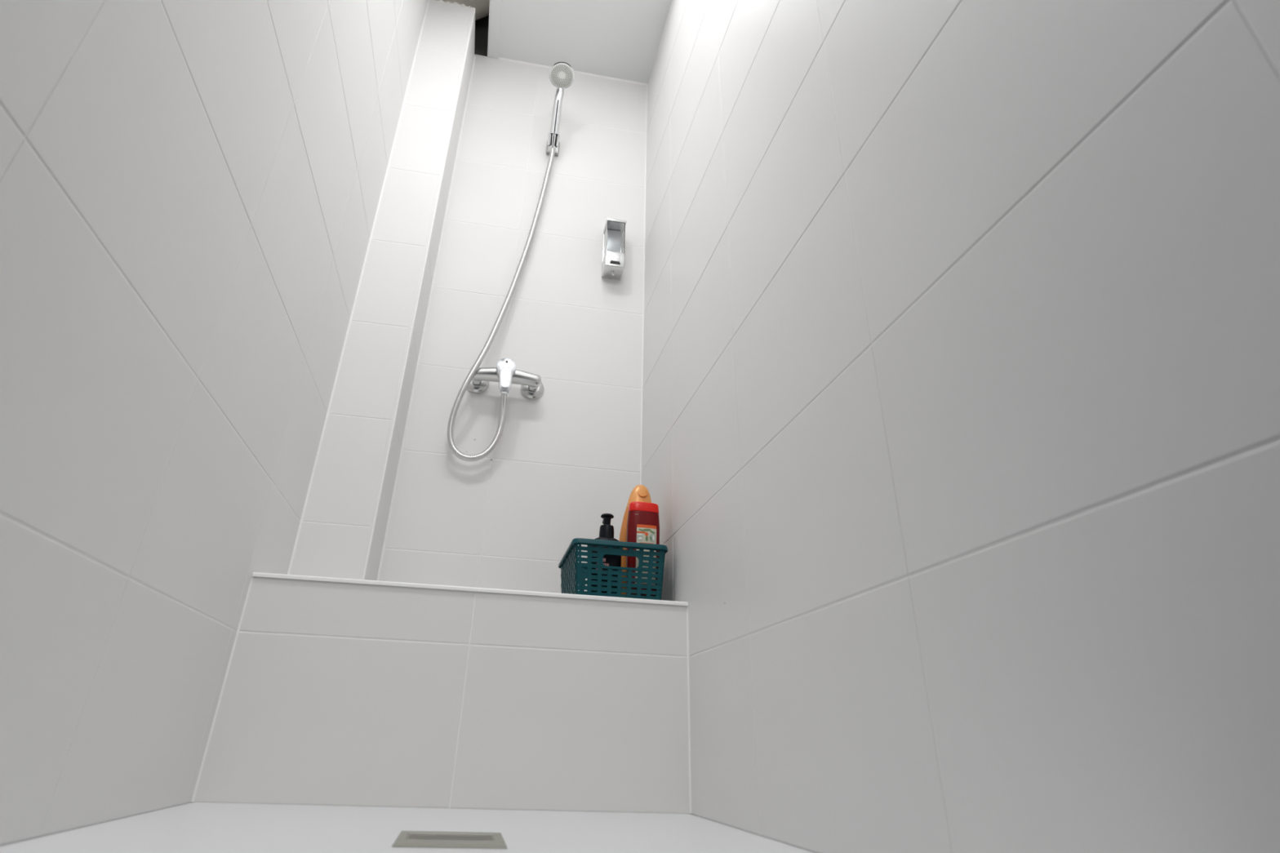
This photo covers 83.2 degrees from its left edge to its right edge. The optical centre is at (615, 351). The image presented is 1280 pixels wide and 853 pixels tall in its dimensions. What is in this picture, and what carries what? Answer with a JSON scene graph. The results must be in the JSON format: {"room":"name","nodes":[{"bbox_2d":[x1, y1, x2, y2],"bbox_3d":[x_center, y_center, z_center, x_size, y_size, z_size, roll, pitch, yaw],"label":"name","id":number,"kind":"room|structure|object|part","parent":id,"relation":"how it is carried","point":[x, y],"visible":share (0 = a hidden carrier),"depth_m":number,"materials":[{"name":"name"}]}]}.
{"room":"bathroom","nodes":[
{"label":"bathroom","id":0,"kind":"room"},
{"bbox_2d":[0,0,427,846],"bbox_3d":[-0.614,-0.397,1.430,0.100,2.260,1.670,7,-29,-9],"label":"wall","id":1,"kind":"structure","parent":0,"point":[190,190],"depth_m":0.82,"materials":[{"name":"white tile"}]},
{"bbox_2d":[191,576,253,802],"bbox_3d":[-0.635,0.536,1.171,0.004,0.333,0.004,7,-29,-9],"label":"trim","id":2,"kind":"structure","parent":1,"relation":"attached to","point":[252,577],"depth_m":1.16,"materials":[{"name":"white plastic"}]},
{"bbox_2d":[289,0,475,580],"bbox_3d":[-0.589,-0.276,2.012,0.153,1.890,0.197,7,-29,-9],"label":"wall","id":3,"kind":"structure","parent":0,"point":[333,539],"depth_m":1.80,"materials":[{"name":"white tile"}]},
{"bbox_2d":[287,0,429,574],"bbox_3d":[-0.643,-0.332,1.914,0.005,1.889,0.005,7,-29,-9],"label":"trim","id":4,"kind":"structure","parent":3,"relation":"attached to","point":[417,46],"depth_m":1.77,"materials":[{"name":"white plastic"}]},
{"bbox_2d":[360,7,475,579],"bbox_3d":[-0.500,-0.312,1.941,0.009,1.889,0.008,7,-29,-9],"label":"trim","id":5,"kind":"structure","parent":3,"relation":"attached to","point":[451,119],"depth_m":1.80,"materials":[{"name":"white"}]},
{"bbox_2d":[376,55,475,580],"bbox_3d":[-0.529,-0.222,2.106,0.006,1.889,0.006,7,-29,-9],"label":"trim","id":6,"kind":"structure","parent":3,"relation":"attached to","point":[473,63],"depth_m":1.99,"materials":[{"name":"white plastic"}]},
{"bbox_2d":[435,0,470,8],"bbox_3d":[-0.547,-1.151,2.385,0.134,0.024,0.016,7,-29,-9],"label":"foam","id":7,"kind":"object","parent":3,"relation":"on","point":[446,2],"visible":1,"depth_m":2.38,"materials":[{"name":"white paint"}]},
{"bbox_2d":[0,802,813,852],"bbox_3d":[-0.162,0.499,0.704,0.783,0.020,1.024,7,-29,-9],"label":"floor","id":8,"kind":"structure","parent":0,"point":[193,827],"depth_m":0.84,"materials":[{"name":"white plastic"}]},
{"bbox_2d":[194,577,691,814],"bbox_3d":[-0.293,0.691,1.414,0.784,0.360,0.436,7,-29,-9],"label":"wall ledge","id":9,"kind":"object","parent":8,"relation":"on","point":[335,694],"visible":1,"depth_m":1.22,"materials":[{"name":"white tile"}]},
{"bbox_2d":[252,572,688,606],"bbox_3d":[-0.247,0.436,1.315,0.782,0.008,0.015,7,-29,-9],"label":"trim","id":10,"kind":"structure","parent":9,"relation":"attached to","point":[254,574],"depth_m":1.30,"materials":[{"name":"white plastic"}]},
{"bbox_2d":[558,537,667,599],"bbox_3d":[-0.013,0.498,1.546,0.201,0.122,0.257,7,-29,-9],"label":"storage basket","id":11,"kind":"object","parent":9,"relation":"on","point":[574,573],"visible":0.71,"depth_m":1.45,"materials":[{"name":"teal plastic"}]},
{"bbox_3d":[-0.101,0.490,1.531,0.013,0.116,0.243,7,-29,-9],"label":"panel","id":12,"kind":"part","parent":11,"relation":"part of","materials":[{"name":"teal plastic"}]},
{"bbox_3d":[-0.035,0.556,1.645,0.187,0.116,0.012,7,-29,-9],"label":"panel","id":13,"kind":"part","parent":11,"relation":"part of","materials":[{"name":"teal plastic"}]},
{"bbox_2d":[591,513,621,593],"bbox_3d":[-0.022,0.434,1.504,0.065,0.188,0.056,7,-29,-9],"label":"pump bottle","id":14,"kind":"object","parent":11,"relation":"in","point":[606,531],"visible":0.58,"depth_m":1.49,"materials":[{"name":"black plastic"}]},
{"bbox_2d":[618,484,651,594],"bbox_3d":[0.046,0.425,1.572,0.083,0.278,0.049,7,-29,-9],"label":"shampoo bottle","id":15,"kind":"object","parent":11,"relation":"in","point":[640,493],"visible":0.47,"depth_m":1.60,"materials":[{"name":"orange plastic"}]},
{"bbox_2d":[626,502,659,596],"bbox_3d":[0.057,0.426,1.515,0.071,0.217,0.038,7,-29,-9],"label":"bottle","id":16,"kind":"object","parent":11,"relation":"in","point":[642,522],"visible":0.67,"depth_m":1.52,"materials":[{"name":"red plastic"}]},
{"bbox_3d":[0.074,0.511,1.557,0.013,0.116,0.243,7,-29,-9],"label":"panel","id":17,"kind":"part","parent":11,"relation":"part of","materials":[{"name":"teal plastic"}]},
{"bbox_2d":[391,831,507,848],"bbox_3d":[-0.178,0.526,0.778,0.115,0.003,0.118,7,-29,-9],"label":"floor drain","id":18,"kind":"object","parent":8,"relation":"on","point":[406,838],"visible":1,"depth_m":0.76,"materials":[{"name":"silver metal"}]},
{"bbox_2d":[378,15,646,593],"bbox_3d":[-0.305,-0.227,2.218,0.983,2.700,0.101,7,-29,-9],"label":"wall","id":19,"kind":"structure","parent":0,"point":[563,459],"depth_m":2.07,"materials":[{"name":"white tile"}]},
{"bbox_2d":[443,0,489,20],"bbox_3d":[-0.488,-1.245,2.576,0.314,0.353,0.128,7,-29,-9],"label":"pipe","id":20,"kind":"object","parent":19,"relation":"on","point":[482,6],"visible":0.09,"depth_m":2.55,"materials":[{"name":"white"}]},
{"bbox_2d":[487,0,501,58],"bbox_3d":[-0.376,-1.239,2.307,0.038,0.079,0.667,7,-29,-9],"label":"trim","id":21,"kind":"structure","parent":19,"relation":"attached to","point":[495,7],"depth_m":2.47,"materials":[{"name":"white"}]},
{"bbox_2d":[466,357,544,399],"bbox_3d":[-0.294,0.080,1.927,0.217,0.101,0.119,7,-29,-9],"label":"shower mixer","id":22,"kind":"object","parent":19,"relation":"attached to","point":[505,372],"visible":0.94,"depth_m":1.92,"materials":[{"name":"silver metal"}]},
{"bbox_2d":[446,133,556,462],"bbox_3d":[-0.312,-0.228,2.093,0.208,1.144,0.071,7,-29,-9],"label":"shower hose","id":23,"kind":"object","parent":22,"relation":"attached to","point":[454,449],"visible":1,"depth_m":1.93,"materials":[{"name":"silver metal"}]},
{"bbox_3d":[-0.289,0.071,1.881,0.038,0.073,0.029,7,-29,-9],"label":"handle","id":24,"kind":"part","parent":22,"relation":"part of","materials":[{"name":"white metal"}]},
{"bbox_3d":[-0.289,0.041,1.904,0.054,0.055,0.024,7,-29,-9],"label":"lever","id":25,"kind":"part","parent":22,"relation":"part of","materials":[{"name":"white metal"}]},
{"bbox_2d":[546,133,560,155],"bbox_3d":[-0.206,-0.696,2.390,0.045,0.065,0.079,7,-29,-9],"label":"holder","id":26,"kind":"object","parent":19,"relation":"attached to","point":[548,142],"visible":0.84,"depth_m":2.37,"materials":[{"name":"silver metal"}]},
{"bbox_3d":[-0.210,-0.684,2.420,0.042,0.058,0.014,7,-29,-9],"label":"wall plate","id":27,"kind":"part","parent":26,"relation":"part of","materials":[{"name":"silver metal"}]},
{"bbox_2d":[548,61,574,134],"bbox_3d":[-0.185,-0.823,2.360,0.085,0.200,0.155,7,-29,-9],"label":"shower","id":28,"kind":"object","parent":26,"relation":"attached to","point":[562,74],"visible":0.99,"depth_m":2.35,"materials":[{"name":"silver metal"}]},
{"bbox_3d":[-0.190,-0.816,2.371,0.032,0.190,0.122,7,-29,-9],"label":"handle","id":29,"kind":"part","parent":28,"relation":"part of","materials":[{"name":"silver metal"}]},
{"bbox_2d":[498,57,647,85],"bbox_3d":[-0.150,-1.016,2.618,0.546,0.006,0.006,7,-29,-9],"label":"trim","id":30,"kind":"structure","parent":19,"relation":"attached to","point":[500,58],"depth_m":2.62,"materials":[{"name":"white plastic"}]},
{"bbox_2d":[601,217,626,279],"bbox_3d":[-0.005,-0.314,2.229,0.062,0.188,0.075,7,-29,-9],"label":"soap dispenser","id":31,"kind":"object","parent":19,"relation":"attached to","point":[614,232],"visible":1,"depth_m":2.20,"materials":[{"name":"silver metal"}]},
{"bbox_3d":[-0.011,-0.302,2.261,0.060,0.178,0.006,7,-29,-9],"label":"plate","id":32,"kind":"part","parent":31,"relation":"part of","materials":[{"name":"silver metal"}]},
{"bbox_3d":[-0.004,-0.339,2.243,0.056,0.114,0.059,7,-29,-9],"label":"tank","id":33,"kind":"part","parent":31,"relation":"part of","materials":[{"name":"white plastic"}]},
{"bbox_3d":[-0.002,-0.393,2.272,0.062,0.008,0.066,7,-29,-9],"label":"lid","id":34,"kind":"part","parent":31,"relation":"part of","materials":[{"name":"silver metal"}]},
{"bbox_2d":[640,84,647,484],"bbox_3d":[0.086,-0.152,2.203,0.004,1.899,0.004,7,-29,-9],"label":"trim","id":35,"kind":"structure","parent":19,"relation":"attached to","point":[646,85],"depth_m":2.19,"materials":[{"name":"white plastic"}]},
{"bbox_2d":[497,0,671,84],"bbox_3d":[-0.088,-1.178,2.337,0.549,0.012,0.668,7,-29,-9],"label":"ceiling","id":36,"kind":"structure","parent":0,"point":[620,39],"depth_m":2.48,"materials":[{"name":"white paint"}]},
{"bbox_2d":[640,0,1279,852],"bbox_3d":[0.284,-0.492,1.509,0.101,2.562,1.960,7,-29,-9],"label":"wall","id":37,"kind":"structure","parent":0,"point":[960,433],"depth_m":0.61,"materials":[{"name":"white tile"}]},
{"bbox_2d":[686,605,691,813],"bbox_3d":[0.131,0.628,1.287,0.004,0.333,0.004,7,-29,-9],"label":"trim","id":38,"kind":"structure","parent":37,"relation":"attached to","point":[687,624],"depth_m":1.28,"materials":[{"name":"white plastic"}]}
]}

